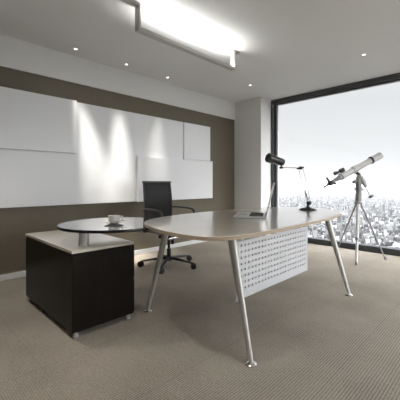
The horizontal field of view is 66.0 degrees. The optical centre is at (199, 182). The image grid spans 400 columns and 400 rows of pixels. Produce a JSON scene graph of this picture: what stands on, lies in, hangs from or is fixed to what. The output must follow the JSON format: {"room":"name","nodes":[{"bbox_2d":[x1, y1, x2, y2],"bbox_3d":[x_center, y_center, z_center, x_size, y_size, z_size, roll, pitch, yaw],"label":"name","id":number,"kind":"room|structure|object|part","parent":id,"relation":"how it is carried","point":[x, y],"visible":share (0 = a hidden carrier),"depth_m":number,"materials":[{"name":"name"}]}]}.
{"room":"office","nodes":[
{"label":"office","id":0,"kind":"room"},
{"bbox_2d":[0,66,233,274],"bbox_3d":[-1.505,-0.268,4.023,7.384,2.636,0.126,0,0,-45],"label":"wall","id":1,"kind":"structure","parent":0,"point":[15,222],"depth_m":4.17,"materials":[{"name":"brown paint"}]},
{"bbox_2d":[0,102,182,207],"bbox_3d":[-1.833,-0.373,3.584,4.367,1.281,0.032,0,0,-45],"label":"wall panel","id":2,"kind":"object","parent":1,"relation":"attached to","point":[102,169],"visible":0.54,"depth_m":4.00,"materials":[{"name":"white paint"}]},
{"bbox_2d":[0,86,76,153],"bbox_3d":[-2.441,-0.689,2.913,2.558,0.648,0.058,0,0,-45],"label":"wall panel","id":3,"kind":"object","parent":2,"relation":"attached to","point":[30,121],"visible":1,"depth_m":3.47,"materials":[{"name":"white paint"}]},
{"bbox_2d":[136,156,212,201],"bbox_3d":[-0.349,-0.060,5.013,1.586,0.662,0.047,0,0,-45],"label":"wall panel","id":4,"kind":"object","parent":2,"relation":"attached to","point":[190,179],"visible":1,"depth_m":5.00,"materials":[{"name":"white paint"}]},
{"bbox_2d":[0,240,205,280],"bbox_3d":[-1.645,1.017,3.784,6.595,0.065,0.015,0,0,-45],"label":"baseboard","id":5,"kind":"structure","parent":1,"relation":"attached to","point":[14,275],"depth_m":4.58,"materials":[{"name":"white"}]},
{"bbox_2d":[0,34,234,119],"bbox_3d":[-1.642,-1.419,3.781,6.595,0.334,0.023,0,0,-45],"label":"soffit","id":6,"kind":"structure","parent":1,"relation":"attached to","point":[16,54],"depth_m":4.09,"materials":[{"name":"white paint"}]},
{"bbox_2d":[183,122,209,160],"bbox_3d":[-0.050,-0.705,5.367,0.637,0.616,0.032,0,0,-45],"label":"wall panel","id":7,"kind":"object","parent":1,"relation":"attached to","point":[196,138],"visible":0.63,"depth_m":5.33,"materials":[{"name":"white paint"}]},
{"bbox_2d":[0,238,399,399],"bbox_3d":[0.720,1.113,1.732,7.289,0.126,6.513,0,0,-45],"label":"floor","id":8,"kind":"structure","parent":0,"point":[310,339],"depth_m":2.08,"materials":[{"name":"carpet"}]},
{"bbox_2d":[25,230,133,337],"bbox_3d":[-1.034,0.752,2.591,0.506,0.595,1.015,0,0,-45],"label":"base cabinet","id":9,"kind":"object","parent":8,"relation":"on","point":[81,288],"visible":0.98,"depth_m":2.26,"materials":[{"name":"brown wood"}]},
{"bbox_2d":[57,217,152,245],"bbox_3d":[-0.710,0.390,2.533,0.847,0.129,0.847,0,0,-45],"label":"glass side table","id":10,"kind":"object","parent":9,"relation":"on","point":[83,227],"visible":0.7,"depth_m":2.32,"materials":[{"name":"black glass"}]},
{"bbox_3d":[-0.851,0.400,2.259,0.088,0.110,0.088,0,0,-45],"label":"support post","id":11,"kind":"part","parent":10,"relation":"part of","materials":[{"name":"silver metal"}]},
{"bbox_3d":[-0.710,0.336,2.533,0.827,0.017,0.827,0,0,-45],"label":"glass","id":12,"kind":"part","parent":10,"relation":"part of","materials":[{"name":"glass"}]},
{"bbox_3d":[-0.691,0.318,2.475,0.157,0.017,0.157,0,0,-45],"label":"saucer","id":13,"kind":"object","parent":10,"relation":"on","visible":0},
{"bbox_2d":[108,215,123,222],"bbox_3d":[-0.684,0.290,2.475,0.102,0.059,0.102,0,0,-45],"label":"coffee cup","id":14,"kind":"object","parent":13,"relation":"on","point":[112,218],"visible":0.98,"depth_m":2.44,"materials":[{"name":"white ceramic"}]},
{"bbox_3d":[-0.688,0.611,2.575,0.016,0.257,0.477,0,0,-45],"label":"drawer","id":15,"kind":"part","parent":9,"relation":"part of","materials":[{"name":"brown wood"}]},
{"bbox_3d":[-0.688,0.874,2.575,0.016,0.257,0.477,0,0,-45],"label":"drawer","id":16,"kind":"part","parent":9,"relation":"part of","materials":[{"name":"brown wood"}]},
{"bbox_2d":[137,181,195,273],"bbox_3d":[-0.369,0.512,3.936,0.714,1.075,0.748,0,0,-45],"label":"office chair","id":17,"kind":"object","parent":8,"relation":"on","point":[157,195],"visible":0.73,"depth_m":4.01,"materials":[{"name":"black plastic"}]},
{"bbox_3d":[-0.581,0.469,3.753,0.084,0.317,0.441,0,0,-45],"label":"armrest","id":18,"kind":"part","parent":17,"relation":"part of","materials":[{"name":"black plastic"}]},
{"bbox_3d":[-0.579,0.959,3.880,0.333,0.060,0.050,0,0,-10],"label":"arm","id":19,"kind":"part","parent":17,"relation":"part of","materials":[{"name":"black plastic"}]},
{"bbox_3d":[-0.569,-0.013,4.085,0.466,0.025,0.025,0,0,-45],"label":"rail","id":20,"kind":"part","parent":17,"relation":"part of","materials":[{"name":"black plastic"}]},
{"bbox_3d":[-0.426,0.959,3.728,0.050,0.060,0.333,0,0,10],"label":"arm","id":21,"kind":"part","parent":17,"relation":"part of","materials":[{"name":"black plastic"}]},
{"bbox_3d":[-0.263,0.959,4.043,0.333,0.060,0.050,0,0,-45],"label":"arm","id":22,"kind":"part","parent":17,"relation":"part of","materials":[{"name":"black plastic"}]},
{"bbox_3d":[-0.228,0.959,3.829,0.333,0.060,0.050,0,0,26],"label":"arm","id":23,"kind":"part","parent":17,"relation":"part of","materials":[{"name":"black plastic"}]},
{"bbox_3d":[-0.236,0.469,4.098,0.084,0.317,0.441,0,0,-45],"label":"armrest","id":24,"kind":"part","parent":17,"relation":"part of","materials":[{"name":"black plastic"}]},
{"bbox_2d":[144,207,352,366],"bbox_3d":[0.473,0.664,2.676,2.223,0.772,1.130,0,0,-45],"label":"office desk","id":25,"kind":"object","parent":8,"relation":"on","point":[272,251],"visible":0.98,"depth_m":2.33,"materials":[{"name":"brown wood"}]},
{"bbox_3d":[-0.331,0.674,2.474,0.248,0.735,0.049,0,0,35],"label":"leg","id":26,"kind":"part","parent":25,"relation":"part of","materials":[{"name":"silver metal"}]},
{"bbox_3d":[0.248,0.674,1.884,0.049,0.735,0.246,0,0,-33],"label":"leg","id":27,"kind":"part","parent":25,"relation":"part of","materials":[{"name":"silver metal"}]},
{"bbox_2d":[233,183,274,218],"bbox_3d":[0.460,0.136,2.584,0.478,0.279,0.466,0,0,-45],"label":"laptop","id":28,"kind":"object","parent":25,"relation":"on","point":[238,214],"visible":1,"depth_m":2.47,"materials":[{"name":"silver metal"}]},
{"bbox_3d":[0.583,0.131,2.556,0.073,0.267,0.362,0,0,13],"label":"screen lid","id":29,"kind":"part","parent":28,"relation":"part of","materials":[{"name":"silver metal"}]},
{"bbox_3d":[0.620,0.603,2.476,1.050,0.404,0.006,0,0,-45],"label":"modesty panel","id":30,"kind":"part","parent":25,"relation":"part of","materials":[{"name":"grey paint"}]},
{"bbox_2d":[265,153,316,210],"bbox_3d":[0.941,-0.013,3.157,0.446,0.582,0.398,0,0,-45],"label":"desk lamp","id":31,"kind":"object","parent":25,"relation":"on","point":[270,158],"visible":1,"depth_m":3.15,"materials":[{"name":"black metal"}]},
{"bbox_3d":[0.776,-0.242,3.162,0.215,0.123,0.097,0,0,-25],"label":"lamp shade","id":32,"kind":"part","parent":31,"relation":"part of","materials":[{"name":"black paint"}]},
{"bbox_3d":[1.304,0.674,2.941,0.243,0.734,0.049,0,0,36],"label":"leg","id":33,"kind":"part","parent":25,"relation":"part of","materials":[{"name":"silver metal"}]},
{"bbox_2d":[323,152,386,264],"bbox_3d":[2.138,0.306,4.315,0.751,1.489,0.736,0,0,-45],"label":"telescope","id":34,"kind":"object","parent":8,"relation":"on","point":[360,180],"visible":0.98,"depth_m":4.29,"materials":[{"name":"grey metal"}]},
{"bbox_3d":[2.196,0.520,4.505,0.023,0.488,0.299,0,0,-11],"label":"tripod leg","id":35,"kind":"part","parent":34,"relation":"part of","materials":[{"name":"grey metal"}]},
{"bbox_3d":[2.147,0.520,4.197,0.042,0.496,0.297,0,0,30],"label":"tripod leg","id":36,"kind":"part","parent":34,"relation":"part of","materials":[{"name":"grey metal"}]},
{"bbox_3d":[2.346,0.520,4.296,0.210,0.485,0.023,0,0,19],"label":"tripod leg","id":37,"kind":"part","parent":34,"relation":"part of","materials":[{"name":"grey metal"}]},
{"bbox_2d":[0,0,399,102],"bbox_3d":[0.772,-1.664,1.784,7.436,0.158,6.513,0,0,-45],"label":"ceiling","id":38,"kind":"structure","parent":0,"point":[286,48],"depth_m":3.33,"materials":[{"name":"paint"}]},
{"bbox_2d":[120,0,238,70],"bbox_3d":[-0.540,-1.468,2.749,2.809,0.235,0.063,0,0,-45],"label":"ceiling light","id":39,"kind":"object","parent":38,"relation":"hanging from","point":[133,3],"visible":1,"depth_m":3.00,"materials":[{"name":"grey metal"}]},
{"bbox_2d":[234,97,270,234],"bbox_3d":[1.104,-0.268,6.100,0.568,2.636,0.626,0,0,-45],"label":"wall","id":40,"kind":"structure","parent":0,"point":[252,122],"depth_m":5.86,"materials":[{"name":"white paint"}]},
{"bbox_2d":[271,73,399,255],"bbox_3d":[3.403,-0.268,3.973,0.136,2.636,5.635,0,0,-45],"label":"window","id":41,"kind":"structure","parent":40,"relation":"in","point":[392,78],"depth_m":5.25,"materials":[{"name":"grey metal"}]},
{"bbox_3d":[3.403,-0.273,3.995,0.063,2.468,5.509,0,0,-45],"label":"sash","id":42,"kind":"part","parent":41,"relation":"part of","materials":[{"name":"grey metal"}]},
{"label":"outside","id":43,"kind":"structure","parent":0,"visible":0},
{"bbox_2d":[279,185,399,243],"bbox_3d":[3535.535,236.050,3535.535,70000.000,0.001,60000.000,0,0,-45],"label":"ground","id":44,"kind":"structure","parent":43,"point":[283,189],"depth_m":8883.94,"materials":[{"name":"white"}]},
{"bbox_2d":[313,227,316,237],"bbox_3d":[469.524,208.550,1259.692,13.096,55.000,12.694,0,0,25],"label":"building","id":45,"kind":"structure","parent":44,"relation":"on","point":[314,230],"depth_m":1254.79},
{"bbox_2d":[279,192,399,247],"bbox_3d":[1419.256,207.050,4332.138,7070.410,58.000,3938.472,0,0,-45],"label":"city","id":46,"kind":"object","parent":44,"relation":"on","point":[382,210],"visible":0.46,"depth_m":2772.35}
]}

